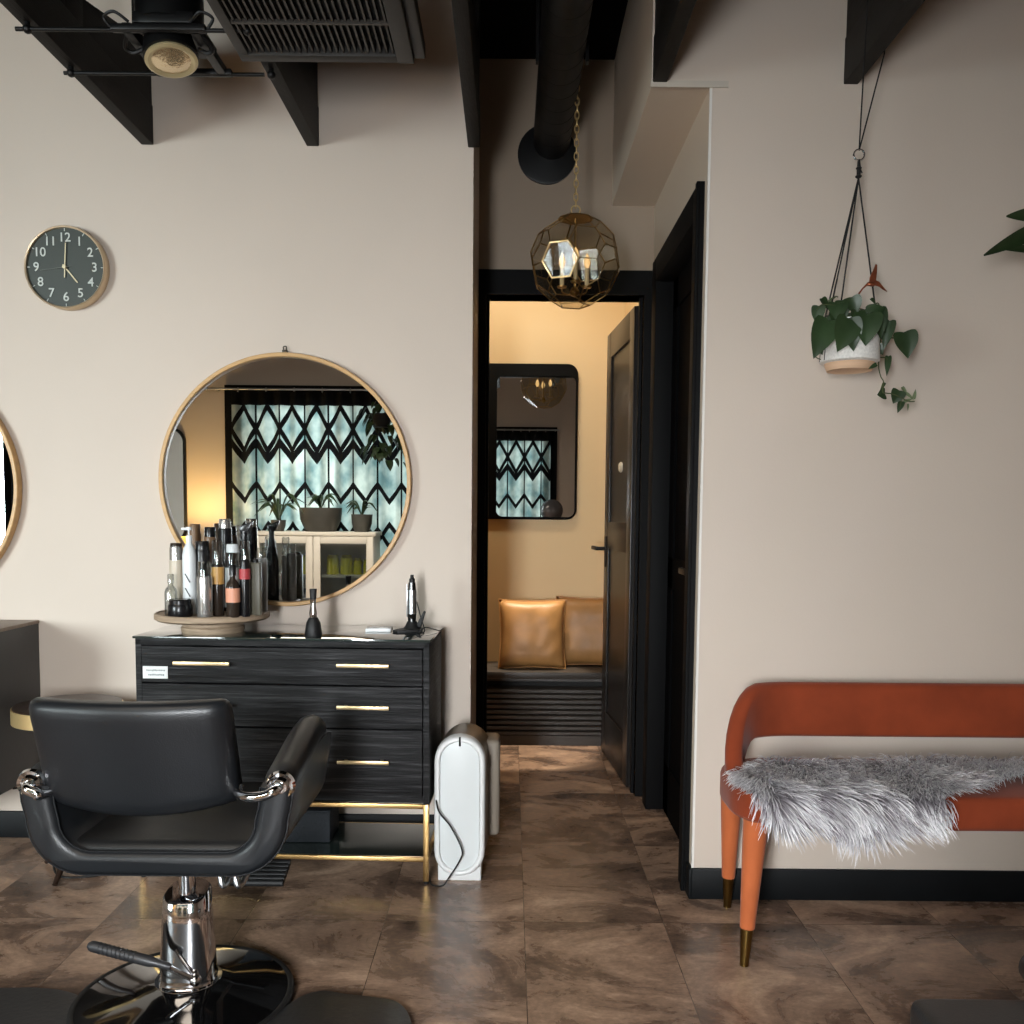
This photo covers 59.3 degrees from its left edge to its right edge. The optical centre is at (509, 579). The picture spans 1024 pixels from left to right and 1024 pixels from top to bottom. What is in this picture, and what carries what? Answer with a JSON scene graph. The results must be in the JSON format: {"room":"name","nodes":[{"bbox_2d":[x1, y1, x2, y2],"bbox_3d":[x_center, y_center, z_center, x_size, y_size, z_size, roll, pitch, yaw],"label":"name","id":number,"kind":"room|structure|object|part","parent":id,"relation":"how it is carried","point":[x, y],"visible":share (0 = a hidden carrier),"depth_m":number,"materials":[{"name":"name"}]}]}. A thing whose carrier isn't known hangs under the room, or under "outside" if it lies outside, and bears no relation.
{"room":"salon","nodes":[
{"label":"salon","id":0,"kind":"room"},
{"bbox_2d":[0,0,474,813],"bbox_3d":[-2.764,-0.576,3.219,5.262,3.000,0.120,1,4,0],"label":"wall","id":1,"kind":"structure","parent":0,"point":[227,238],"depth_m":3.13,"materials":[{"name":"paint"}]},
{"bbox_2d":[0,418,21,559],"bbox_3d":[-2.159,-0.344,3.155,0.881,0.908,0.032,1,4,0],"label":"round mirror","id":2,"kind":"object","parent":1,"relation":"attached to","point":[10,471],"visible":1,"depth_m":3.15,"materials":[{"name":"mirror"}]},
{"bbox_2d":[0,434,13,543],"bbox_3d":[-2.159,-0.332,3.165,0.855,0.855,0.014,0,4,0],"label":"mirror glass","id":3,"kind":"object","parent":2,"relation":"attached to","point":[6,443],"depth_m":3.16,"materials":[{"name":"white"}]},
{"bbox_2d":[0,620,40,794],"bbox_3d":[-2.084,0.434,2.977,0.807,0.552,0.505,1,4,0],"label":"cabinet","id":4,"kind":"object","parent":1,"relation":"attached to","point":[19,639],"visible":0.78,"depth_m":3.07,"materials":[{"name":"grey laminate"}]},
{"bbox_2d":[24,225,109,310],"bbox_3d":[-1.527,-1.073,3.101,0.280,0.280,0.041,1,4,0],"label":"wall clock","id":5,"kind":"object","parent":1,"relation":"attached to","point":[66,267],"visible":1,"depth_m":3.09,"materials":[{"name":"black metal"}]},
{"bbox_2d":[0,811,433,837],"bbox_3d":[-2.777,0.877,3.257,5.262,0.097,0.012,1,4,0],"label":"baseboard","id":6,"kind":"structure","parent":1,"relation":"attached to","point":[12,823],"depth_m":3.25,"materials":[{"name":"black wood"}]},
{"bbox_2d":[158,346,411,605],"bbox_3d":[-0.786,-0.360,3.153,0.881,0.908,0.032,1,4,0],"label":"round mirror","id":7,"kind":"object","parent":1,"relation":"attached to","point":[296,446],"visible":0.88,"depth_m":3.15,"materials":[{"name":"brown mirror"}]},
{"bbox_2d":[472,147,479,724],"bbox_3d":[-0.193,-0.573,3.493,0.120,3.000,0.430,1,4,0],"label":"wall","id":8,"kind":"structure","parent":0,"point":[476,245],"depth_m":3.48,"materials":[{"name":"paint"}]},
{"bbox_2d":[0,745,1023,1023],"bbox_3d":[-1.409,1.083,1.918,8.200,0.100,6.270,1,4,0],"label":"floor","id":9,"kind":"structure","parent":0,"point":[578,912],"depth_m":2.55,"materials":[{"name":"brown tile"}]},
{"bbox_2d":[12,787,96,878],"bbox_3d":[-1.519,0.843,3.071,0.512,0.218,0.163,4,6,43],"label":"power cable","id":10,"kind":"object","parent":9,"relation":"on","point":[54,869],"visible":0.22,"depth_m":2.90,"materials":[{"name":"black plastic"}]},
{"bbox_2d":[10,694,122,886],"bbox_3d":[-1.434,0.679,2.937,0.330,0.558,0.330,1,4,0],"label":"side table","id":11,"kind":"object","parent":9,"relation":"on","point":[19,713],"visible":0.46,"depth_m":2.85,"materials":[{"name":"brown wood"}]},
{"bbox_2d":[0,987,410,1023],"bbox_3d":[-0.821,1.036,1.819,1.203,0.018,0.779,1,4,0],"label":"floor mat","id":12,"kind":"object","parent":9,"relation":"on","point":[23,1005],"visible":0.88,"depth_m":2.11,"materials":[{"name":"grey rubber"}]},
{"bbox_2d":[17,697,330,1023],"bbox_3d":[-0.803,0.631,2.223,0.632,0.765,0.678,1,4,0],"label":"salon chair","id":13,"kind":"object","parent":12,"relation":"on","point":[116,788],"visible":0.99,"depth_m":2.04,"materials":[{"name":"black leather"}]},
{"bbox_3d":[-1.074,0.423,2.262,0.079,0.118,0.433,0,4,0],"label":"armrest","id":14,"kind":"part","parent":13,"relation":"part of","materials":[{"name":"black leather"}]},
{"bbox_3d":[-0.844,0.402,2.030,0.445,0.280,0.158,0,4,0],"label":"backrest","id":15,"kind":"part","parent":13,"relation":"part of","materials":[{"name":"black leather"}]},
{"bbox_3d":[-0.803,0.606,2.310,0.520,0.043,0.500,0,4,0],"label":"seat","id":16,"kind":"part","parent":13,"relation":"part of","materials":[{"name":"black leather"}]},
{"bbox_3d":[-0.774,0.923,2.113,0.096,0.077,0.029,-1,4,-20],"label":"pump lever","id":17,"kind":"part","parent":13,"relation":"part of","materials":[{"name":"silver metal"}]},
{"bbox_3d":[-0.530,0.428,2.262,0.079,0.118,0.433,0,4,0],"label":"armrest","id":18,"kind":"part","parent":13,"relation":"part of","materials":[{"name":"black leather"}]},
{"bbox_2d":[132,624,442,883],"bbox_3d":[-0.719,0.566,3.017,0.948,0.788,0.354,1,4,2],"label":"dresser","id":19,"kind":"object","parent":9,"relation":"on","point":[377,695],"visible":0.5,"depth_m":2.85,"materials":[{"name":"black wood"}]},
{"bbox_2d":[143,666,167,678],"bbox_3d":[-1.126,0.295,2.857,0.080,0.039,0.004,1,4,2],"label":"card","id":20,"kind":"object","parent":19,"relation":"attached to","point":[157,672],"visible":1,"depth_m":2.86,"materials":[{"name":"grey paper"}]},
{"bbox_3d":[-0.972,0.264,2.840,0.180,0.012,0.025,1,4,2],"label":"handle","id":21,"kind":"part","parent":19,"relation":"part of","materials":[{"name":"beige metal"}]},
{"bbox_2d":[154,610,269,634],"bbox_3d":[-0.981,0.139,2.973,0.364,0.066,0.364,1,4,0],"label":"turntable","id":22,"kind":"object","parent":19,"relation":"on","point":[193,625],"visible":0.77,"depth_m":2.88,"materials":[{"name":"brown wood"}]},
{"bbox_2d":[164,574,177,614],"bbox_3d":[-1.084,0.048,2.877,0.040,0.132,0.040,1,4,0],"label":"bottle","id":23,"kind":"object","parent":22,"relation":"on","point":[167,587],"visible":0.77,"depth_m":2.88,"materials":[{"name":"clear glass"}]},
{"bbox_2d":[169,543,182,598],"bbox_3d":[-1.090,-0.005,2.943,0.045,0.229,0.045,1,4,0],"label":"bottle","id":24,"kind":"object","parent":22,"relation":"on","point":[175,549],"visible":0.64,"depth_m":2.92,"materials":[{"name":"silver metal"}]},
{"bbox_2d":[167,598,192,616],"bbox_3d":[-1.044,0.089,2.849,0.076,0.055,0.076,1,4,0],"label":"jar","id":25,"kind":"object","parent":22,"relation":"on","point":[177,607],"visible":0.98,"depth_m":2.82,"materials":[{"name":"black glass"}]},
{"bbox_2d":[181,527,196,613],"bbox_3d":[-1.038,-0.029,2.910,0.046,0.282,0.045,1,4,0],"label":"bottle","id":26,"kind":"object","parent":22,"relation":"on","point":[189,572],"visible":0.89,"depth_m":2.90,"materials":[{"name":"white plastic"}]},
{"bbox_2d":[189,524,200,547],"bbox_3d":[-1.066,-0.043,3.050,0.041,0.290,0.041,1,4,0],"label":"bottle","id":27,"kind":"object","parent":22,"relation":"on","point":[195,532],"visible":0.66,"depth_m":3.03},
{"bbox_2d":[195,541,209,575],"bbox_3d":[-1.003,-0.007,2.938,0.049,0.236,0.049,1,4,0],"label":"bottle","id":28,"kind":"object","parent":22,"relation":"on","point":[202,550],"visible":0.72,"depth_m":2.91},
{"bbox_2d":[197,561,212,616],"bbox_3d":[-0.960,0.031,2.832,0.049,0.175,0.049,1,4,0],"label":"bottle","id":29,"kind":"object","parent":22,"relation":"on","point":[204,583],"visible":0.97,"depth_m":2.81,"materials":[{"name":"silver metal"}]},
{"bbox_2d":[204,527,216,563],"bbox_3d":[-1.018,-0.038,3.061,0.041,0.280,0.041,1,4,0],"label":"bottle","id":30,"kind":"object","parent":22,"relation":"on","point":[209,532],"visible":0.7,"depth_m":3.04,"materials":[{"name":"brown glass"}]},
{"bbox_2d":[212,540,223,615],"bbox_3d":[-0.932,-0.005,2.870,0.041,0.242,0.041,1,4,0],"label":"bottle","id":31,"kind":"object","parent":22,"relation":"on","point":[217,569],"visible":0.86,"depth_m":2.86,"materials":[{"name":"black glass"}]},
{"bbox_2d":[218,519,231,610],"bbox_3d":[-0.956,-0.049,3.025,0.044,0.308,0.044,1,4,0],"label":"bottle","id":32,"kind":"object","parent":22,"relation":"on","point":[224,531],"visible":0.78,"depth_m":3.00,"materials":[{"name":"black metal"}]},
{"bbox_2d":[225,565,239,617],"bbox_3d":[-0.875,0.036,2.840,0.045,0.165,0.045,1,4,0],"label":"bottle","id":33,"kind":"object","parent":22,"relation":"on","point":[232,590],"visible":1,"depth_m":2.83,"materials":[{"name":"brown glass"}]},
{"bbox_2d":[225,544,239,587],"bbox_3d":[-0.907,-0.003,2.943,0.046,0.227,0.046,1,4,0],"label":"bottle","id":34,"kind":"object","parent":22,"relation":"on","point":[230,548],"visible":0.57,"depth_m":2.93,"materials":[{"name":"glass"}]},
{"bbox_2d":[239,560,250,616],"bbox_3d":[-0.843,0.028,2.860,0.036,0.180,0.036,1,4,0],"label":"bottle","id":35,"kind":"object","parent":22,"relation":"on","point":[244,567],"visible":1,"depth_m":2.85,"materials":[{"name":"black glass"}]},
{"bbox_2d":[241,541,249,562],"bbox_3d":[-0.857,-0.006,2.918,0.032,0.238,0.032,1,4,0],"label":"bottle","id":36,"kind":"object","parent":22,"relation":"on","point":[241,541],"visible":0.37,"depth_m":2.92,"materials":[{"name":"clear plastic"}]},
{"bbox_2d":[239,521,252,561],"bbox_3d":[-0.884,-0.044,3.005,0.055,0.301,0.050,1,4,0],"label":"bottle","id":37,"kind":"object","parent":22,"relation":"on","point":[244,529],"visible":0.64,"depth_m":2.99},
{"bbox_2d":[249,559,261,615],"bbox_3d":[-0.817,0.025,2.895,0.035,0.181,0.025,1,4,0],"label":"bottle","id":38,"kind":"object","parent":22,"relation":"on","point":[255,565],"visible":0.98,"depth_m":2.88,"materials":[{"name":"glass"}]},
{"bbox_2d":[256,548,267,612],"bbox_3d":[-0.821,0.003,2.978,0.036,0.214,0.036,1,4,0],"label":"bottle","id":39,"kind":"object","parent":22,"relation":"on","point":[263,561],"visible":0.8,"depth_m":2.97,"materials":[{"name":"grey glass"}]},
{"bbox_3d":[-0.723,0.401,2.867,0.896,0.133,0.030,1,4,2],"label":"drawer","id":40,"kind":"part","parent":19,"relation":"part of","materials":[{"name":"black wood"}]},
{"bbox_3d":[-0.722,0.272,2.857,0.896,0.115,0.030,1,4,2],"label":"drawer","id":41,"kind":"part","parent":19,"relation":"part of","materials":[{"name":"black wood"}]},
{"bbox_3d":[-0.716,0.176,2.998,0.948,0.008,0.336,1,4,2],"label":"glass","id":42,"kind":"part","parent":19,"relation":"part of","materials":[{"name":"glass"}]},
{"bbox_2d":[285,801,338,841],"bbox_3d":[-0.714,0.814,3.067,0.240,0.111,0.164,1,4,0],"label":"box","id":43,"kind":"object","parent":19,"relation":"on","point":[318,824],"visible":0.32,"depth_m":2.99,"materials":[{"name":"black"}]},
{"bbox_3d":[-0.714,0.764,3.063,0.240,0.011,0.164,0,4,0],"label":"box lid","id":44,"kind":"part","parent":43,"relation":"part of","materials":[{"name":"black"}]},
{"bbox_2d":[304,589,321,636],"bbox_3d":[-0.628,0.105,2.875,0.056,0.153,0.056,1,4,0],"label":"brush","id":45,"kind":"object","parent":19,"relation":"on","point":[313,625],"visible":1,"depth_m":2.86,"materials":[{"name":"black plastic"}]},
{"bbox_3d":[-0.628,0.094,2.874,0.025,0.060,0.020,0,4,0],"label":"handle","id":46,"kind":"part","parent":45,"relation":"part of","materials":[{"name":"silver metal"}]},
{"bbox_3d":[-0.725,0.579,2.879,0.896,0.214,0.030,1,4,2],"label":"drawer","id":47,"kind":"part","parent":19,"relation":"part of","materials":[{"name":"black wood"}]},
{"bbox_3d":[-0.721,0.793,3.044,0.934,0.187,0.322,1,4,2],"label":"frame rail","id":48,"kind":"part","parent":19,"relation":"part of","materials":[{"name":"gold metal"}]},
{"bbox_2d":[279,822,433,856],"bbox_3d":[-0.722,0.877,3.049,0.908,0.011,0.299,1,4,2],"label":"shelf","id":49,"kind":"object","parent":19,"relation":"attached to","point":[350,839],"depth_m":2.99,"materials":[{"name":"black glass"}]},
{"bbox_3d":[-0.462,0.402,2.830,0.165,0.012,0.025,1,4,2],"label":"handle","id":50,"kind":"part","parent":19,"relation":"part of","materials":[{"name":"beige metal"}]},
{"bbox_3d":[-0.460,0.270,2.820,0.165,0.012,0.025,1,4,2],"label":"handle","id":51,"kind":"part","parent":19,"relation":"part of","materials":[{"name":"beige metal"}]},
{"bbox_3d":[-0.463,0.576,2.842,0.165,0.012,0.025,1,4,2],"label":"handle","id":52,"kind":"part","parent":19,"relation":"part of","materials":[{"name":"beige metal"}]},
{"bbox_2d":[365,626,392,631],"bbox_3d":[-0.439,0.166,3.020,0.085,0.014,0.060,1,4,0],"label":"case","id":53,"kind":"object","parent":19,"relation":"on","point":[370,628],"visible":1,"depth_m":2.99,"materials":[{"name":"plastic"}]},
{"bbox_3d":[-0.432,0.160,3.019,0.068,0.002,0.050,0,4,0],"label":"case lid","id":54,"kind":"part","parent":53,"relation":"part of","materials":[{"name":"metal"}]},
{"bbox_2d":[393,575,443,632],"bbox_3d":[-0.307,0.080,3.012,0.161,0.190,0.123,1,4,0],"label":"hair trimmer","id":55,"kind":"object","parent":19,"relation":"on","point":[411,626],"visible":1,"depth_m":3.00,"materials":[{"name":"black plastic"}]},
{"bbox_3d":[-0.268,0.841,2.876,0.018,0.251,0.018,1,4,2],"label":"leg","id":56,"kind":"part","parent":19,"relation":"part of","materials":[{"name":"gold metal"}]},
{"bbox_2d":[429,723,499,886],"bbox_3d":[-0.150,0.728,2.993,0.230,0.477,0.314,1,4,0],"label":"air purifier","id":57,"kind":"object","parent":9,"relation":"on","point":[467,759],"visible":0.99,"depth_m":2.88,"materials":[{"name":"white plastic"}]},
{"bbox_3d":[-0.161,0.725,2.894,0.124,0.419,0.030,0,4,0],"label":"panel","id":58,"kind":"part","parent":57,"relation":"part of","materials":[{"name":"white plastic"}]},
{"bbox_2d":[487,661,601,745],"bbox_3d":[-0.006,0.650,4.766,1.200,0.382,0.325,1,4,0],"label":"slatted bench","id":59,"kind":"object","parent":9,"relation":"on","point":[526,705],"visible":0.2,"depth_m":4.62,"materials":[{"name":"black wood"}]},
{"bbox_2d":[498,599,565,668],"bbox_3d":[0.115,0.284,4.692,0.358,0.364,0.149,1,4,0],"label":"throw cushion","id":60,"kind":"object","parent":59,"relation":"on","point":[531,632],"visible":1,"depth_m":4.64,"materials":[{"name":"brown leather"}]},
{"bbox_2d":[556,596,602,664],"bbox_3d":[0.428,0.276,4.791,0.375,0.372,0.149,1,4,0],"label":"throw cushion","id":61,"kind":"object","parent":59,"relation":"on","point":[583,623],"visible":0.48,"depth_m":4.74,"materials":[{"name":"brown leather"}]},
{"bbox_2d":[720,682,1023,966],"bbox_3d":[1.345,0.665,2.504,1.510,0.698,0.432,1,4,0],"label":"bench","id":62,"kind":"object","parent":9,"relation":"on","point":[764,709],"visible":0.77,"depth_m":2.63,"materials":[{"name":"orange leather"}]},
{"bbox_3d":[0.648,0.748,2.664,0.066,0.301,0.104,0,4,0],"label":"leg","id":63,"kind":"part","parent":62,"relation":"part of","materials":[{"name":"orange wood"}]},
{"bbox_3d":[0.640,0.770,2.361,0.068,0.294,0.066,0,4,0],"label":"leg","id":64,"kind":"part","parent":62,"relation":"part of","materials":[{"name":"orange fabric"}]},
{"bbox_3d":[1.346,0.587,2.475,1.510,0.090,0.385,0,4,0],"label":"seat","id":65,"kind":"part","parent":62,"relation":"part of","materials":[{"name":"orange fabric"}]},
{"bbox_2d":[723,752,1023,867],"bbox_3d":[1.057,0.596,2.398,1.010,0.235,0.388,0,4,-4],"label":"fur throw","id":66,"kind":"object","parent":62,"relation":"on","point":[852,801],"visible":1,"depth_m":2.26,"materials":[{"name":"grey fur"}]},
{"bbox_3d":[1.347,0.467,2.554,1.506,0.310,0.259,0,4,0],"label":"backrest","id":67,"kind":"part","parent":62,"relation":"part of","materials":[{"name":"orange fabric"}]},
{"bbox_2d":[910,955,1023,1023],"bbox_3d":[0.886,0.858,1.169,0.550,0.497,0.610,1,4,0],"label":"chair","id":68,"kind":"object","parent":9,"relation":"on","point":[923,1011],"visible":1,"depth_m":1.35,"materials":[{"name":"leather"}]},
{"bbox_3d":[0.887,0.721,1.124,0.550,0.120,0.540,0,4,0],"label":"seat","id":69,"kind":"part","parent":68,"relation":"part of","materials":[{"name":"black leather"}]},
{"bbox_3d":[0.850,0.639,1.178,0.068,0.064,0.561,0,4,-1],"label":"armrest","id":70,"kind":"part","parent":68,"relation":"part of","materials":[{"name":"leather"}]},
{"bbox_2d":[480,0,627,59],"bbox_3d":[-1.383,-2.009,1.697,8.200,0.100,6.270,1,4,0],"label":"ceiling","id":71,"kind":"structure","parent":0,"point":[507,27],"depth_m":3.38,"materials":[{"name":"black paint"}]},
{"bbox_2d":[0,0,152,144],"bbox_3d":[-1.243,-1.681,1.790,0.042,0.561,2.570,1,4,0],"label":"ceiling beam","id":72,"kind":"structure","parent":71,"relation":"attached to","point":[128,99],"depth_m":2.68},
{"bbox_3d":[-1.242,-1.793,2.519,0.040,0.441,0.100,0,4,0],"label":"web post","id":73,"kind":"part","parent":72,"relation":"part of","materials":[{"name":"black metal"}]},
{"bbox_2d":[15,0,275,79],"bbox_3d":[-0.969,-1.685,2.414,0.609,0.640,0.268,1,4,0],"label":"spotlight","id":74,"kind":"object","parent":71,"relation":"hanging from","point":[174,32],"visible":0.98,"depth_m":2.35,"materials":[{"name":"black metal"}]},
{"bbox_3d":[-1.246,-1.428,2.322,0.023,0.039,0.024,0,4,0],"label":"rail mount","id":75,"kind":"part","parent":74,"relation":"part of","materials":[{"name":"black metal"}]},
{"bbox_3d":[-1.245,-1.445,2.554,0.023,0.039,0.024,0,4,0],"label":"rail mount","id":76,"kind":"part","parent":74,"relation":"part of","materials":[{"name":"black metal"}]},
{"bbox_3d":[-0.987,-1.427,2.438,0.578,0.011,0.243,0,4,0],"label":"rail","id":77,"kind":"part","parent":74,"relation":"part of","materials":[{"name":"black metal"}]},
{"bbox_3d":[-0.678,-1.423,2.322,0.023,0.039,0.024,0,4,0],"label":"rail mount","id":78,"kind":"part","parent":74,"relation":"part of","materials":[{"name":"black metal"}]},
{"bbox_3d":[-0.677,-1.440,2.554,0.023,0.039,0.024,0,4,0],"label":"rail mount","id":79,"kind":"part","parent":74,"relation":"part of","materials":[{"name":"black metal"}]},
{"bbox_2d":[228,0,318,145],"bbox_3d":[-0.675,-1.676,1.790,0.042,0.561,2.570,1,4,0],"label":"roof truss","id":80,"kind":"object","parent":71,"relation":"attached to","point":[296,83],"visible":0.35,"depth_m":2.85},
{"bbox_2d":[207,0,424,63],"bbox_3d":[-0.479,-1.685,2.158,0.501,0.593,0.560,1,4,0],"label":"ceiling vent","id":81,"kind":"object","parent":71,"relation":"in","point":[362,31],"visible":1,"depth_m":2.32,"materials":[{"name":"brown metal"}]},
{"bbox_2d":[221,0,393,53],"bbox_3d":[-0.503,-1.407,2.178,0.403,0.022,0.504,0,4,0],"label":"grille","id":82,"kind":"object","parent":81,"relation":"attached to","point":[270,45],"depth_m":2.30,"materials":[{"name":"black metal"}]},
{"bbox_2d":[451,0,479,147],"bbox_3d":[-0.121,-1.671,1.790,0.042,0.561,2.570,1,4,0],"label":"roof truss","id":83,"kind":"object","parent":71,"relation":"attached to","point":[466,13],"visible":1,"depth_m":2.60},
{"bbox_2d":[518,0,592,184],"bbox_3d":[0.149,-1.725,2.051,0.236,0.490,3.139,1,4,0],"label":"air duct","id":84,"kind":"object","parent":71,"relation":"hanging from","point":[546,151],"visible":0.99,"depth_m":3.03,"materials":[{"name":"black metal"}]},
{"bbox_2d":[530,85,619,309],"bbox_3d":[0.236,-1.516,3.198,0.324,1.068,0.329,1,4,0],"label":"pendant lantern","id":85,"kind":"object","parent":71,"relation":"hanging from","point":[576,219],"visible":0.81,"depth_m":3.21,"materials":[{"name":"gold metal"}]},
{"bbox_3d":[0.172,-1.101,3.094,0.141,0.121,0.030,2,4,24],"label":"hinged door frame","id":86,"kind":"part","parent":85,"relation":"part of","materials":[{"name":"gold metal"}]},
{"bbox_2d":[559,253,565,284],"bbox_3d":[0.189,-1.121,3.255,0.026,0.120,0.025,0,4,0],"label":"candle","id":87,"kind":"object","parent":85,"relation":"on","point":[562,261],"depth_m":3.25,"materials":[{"name":"beige wax"}]},
{"bbox_3d":[0.234,-1.156,3.213,0.126,0.288,0.114,0,4,0],"label":"stem","id":88,"kind":"part","parent":85,"relation":"part of","materials":[{"name":"gold metal"}]},
{"bbox_3d":[0.233,-1.138,3.227,0.325,0.312,0.326,0,4,0],"label":"frame","id":89,"kind":"part","parent":85,"relation":"part of","materials":[{"name":"gold metal"}]},
{"bbox_3d":[0.238,-1.657,3.189,0.035,0.716,0.018,2,4,23],"label":"chain","id":90,"kind":"part","parent":85,"relation":"part of","materials":[{"name":"gold metal"}]},
{"bbox_2d":[572,247,578,279],"bbox_3d":[0.232,-1.115,3.176,0.026,0.120,0.025,0,4,0],"label":"candle","id":91,"kind":"object","parent":85,"relation":"on","point":[575,273],"depth_m":3.17,"materials":[{"name":"beige wax"}]},
{"bbox_2d":[584,253,590,284],"bbox_3d":[0.279,-1.120,3.253,0.026,0.120,0.025,0,4,0],"label":"candle","id":92,"kind":"object","parent":85,"relation":"on","point":[587,261],"depth_m":3.25,"materials":[{"name":"beige wax"}]},
{"bbox_2d":[653,0,695,81],"bbox_3d":[0.437,-1.649,1.553,0.042,0.561,2.095,1,4,0],"label":"roof truss","id":93,"kind":"object","parent":71,"relation":"attached to","point":[672,17],"visible":1,"depth_m":2.42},
{"bbox_2d":[844,0,924,83],"bbox_3d":[0.992,-1.644,1.553,0.042,0.561,2.095,1,4,0],"label":"roof truss","id":94,"kind":"object","parent":71,"relation":"attached to","point":[886,19],"visible":1,"depth_m":2.44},
{"bbox_2d":[984,209,1023,255],"bbox_3d":[1.458,-1.326,2.360,0.382,1.305,0.160,1,4,0],"label":"leafy plant","id":95,"kind":"object","parent":71,"relation":"hanging from","point":[1014,242],"visible":1,"depth_m":2.39,"materials":[{"name":"green plant"}]},
{"bbox_2d":[487,301,624,661],"bbox_3d":[-0.194,-0.673,4.885,2.800,3.000,0.100,1,4,0],"label":"wall","id":96,"kind":"structure","parent":0,"point":[529,559],"depth_m":4.84,"materials":[{"name":"paint"}]},
{"bbox_2d":[488,363,577,519],"bbox_3d":[0.096,-0.734,4.813,0.528,0.824,0.032,1,4,0],"label":"wall mirror","id":97,"kind":"object","parent":96,"relation":"attached to","point":[533,408],"visible":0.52,"depth_m":4.80,"materials":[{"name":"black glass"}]},
{"bbox_2d":[476,59,654,792],"bbox_3d":[0.222,-0.588,3.757,0.950,3.000,0.100,1,4,0],"label":"wall","id":98,"kind":"structure","parent":0,"point":[514,208],"depth_m":3.64,"materials":[{"name":"beige paint"}]},
{"bbox_2d":[476,269,652,795],"bbox_3d":[0.219,-0.175,3.787,0.709,2.172,0.131,1,4,0],"label":"doorway","id":99,"kind":"structure","parent":98,"relation":"in","point":[635,283],"depth_m":3.71,"materials":[{"name":"black paint"}]},
{"bbox_2d":[591,306,638,786],"bbox_3d":[0.501,-0.146,4.181,0.099,2.047,0.736,0,4,-8],"label":"door","id":100,"kind":"structure","parent":99,"relation":"attached to","point":[622,347],"depth_m":4.10,"materials":[{"name":"black paint"}]},
{"bbox_3d":[0.442,-0.141,4.468,0.055,0.150,0.150,0,4,-4],"label":"handle","id":101,"kind":"part","parent":100,"relation":"part of","materials":[{"name":"black metal"}]},
{"bbox_2d":[625,91,708,864],"bbox_3d":[0.651,-0.585,3.770,0.148,3.000,2.135,1,4,0],"label":"wall","id":102,"kind":"structure","parent":0,"point":[690,167],"depth_m":2.86,"materials":[{"name":"beige paint"}]},
{"bbox_2d":[612,0,708,205],"bbox_3d":[0.561,-1.758,3.119,0.292,0.570,1.005,1,4,0],"label":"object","id":103,"kind":"structure","parent":102,"relation":"attached to","point":[651,127],"depth_m":3.06,"materials":[{"name":"beige paint"}]},
{"bbox_2d":[642,181,704,890],"bbox_3d":[0.611,-0.134,3.203,0.124,2.180,0.880,1,4,0],"label":"door","id":104,"kind":"structure","parent":102,"relation":"in","point":[677,279],"depth_m":3.43,"materials":[{"name":"black paint"}]},
{"bbox_3d":[0.592,-0.026,2.955,0.060,0.020,0.110,0,4,0],"label":"handle","id":105,"kind":"part","parent":104,"relation":"part of","materials":[{"name":"black metal"}]},
{"bbox_2d":[685,862,691,898],"bbox_3d":[0.096,0.906,3.202,0.319,0.097,1.239,-2,5,-36],"label":"baseboard","id":106,"kind":"structure","parent":102,"relation":"attached to","point":[688,877],"depth_m":2.78,"materials":[{"name":"black wood"}]},
{"bbox_2d":[651,0,1023,870],"bbox_3d":[1.504,-0.501,2.695,2.200,3.000,0.020,1,4,0],"label":"wall","id":107,"kind":"structure","parent":0,"point":[847,536],"depth_m":2.68,"materials":[{"name":"paint"}]},
{"bbox_2d":[650,80,728,87],"bbox_3d":[0.522,-1.439,2.615,0.226,0.018,0.006,1,4,0],"label":"trim","id":108,"kind":"structure","parent":107,"relation":"attached to","point":[670,83],"depth_m":2.61,"materials":[{"name":"beige paint"}]},
{"bbox_2d":[691,88,711,867],"bbox_3d":[0.575,-0.272,2.703,0.007,2.333,0.007,1,4,0],"label":"trim","id":109,"kind":"structure","parent":107,"relation":"attached to","point":[710,89],"depth_m":2.70,"materials":[{"name":"beige paint"}]},
{"bbox_2d":[692,868,1023,901],"bbox_3d":[1.576,0.949,2.783,2.032,0.097,0.012,1,4,0],"label":"baseboard","id":110,"kind":"structure","parent":107,"relation":"attached to","point":[707,883],"depth_m":2.78,"materials":[{"name":"black wood"}]},
{"bbox_2d":[811,0,917,412],"bbox_3d":[0.968,-1.124,2.451,0.322,1.328,0.208,1,4,0],"label":"hanging planter","id":111,"kind":"object","parent":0,"point":[846,342],"visible":1,"depth_m":2.43,"materials":[{"name":"ceramic"}]},
{"bbox_3d":[0.941,-0.654,2.489,0.157,0.114,0.157,0,4,0],"label":"pot","id":112,"kind":"part","parent":111,"relation":"part of","materials":[{"name":"ceramic"}]},
{"bbox_3d":[0.946,-1.198,2.479,0.159,1.187,0.100,0,4,0],"label":"cord","id":113,"kind":"part","parent":111,"relation":"part of","materials":[{"name":"black plastic"}]},
{"bbox_2d":[858,264,886,293],"bbox_3d":[0.991,-0.818,2.466,0.083,0.088,0.021,1,4,0],"label":"ornament","id":114,"kind":"object","parent":111,"relation":"attached to","point":[873,282],"visible":0.99,"depth_m":2.46,"materials":[{"name":"orange metal"}]}
]}

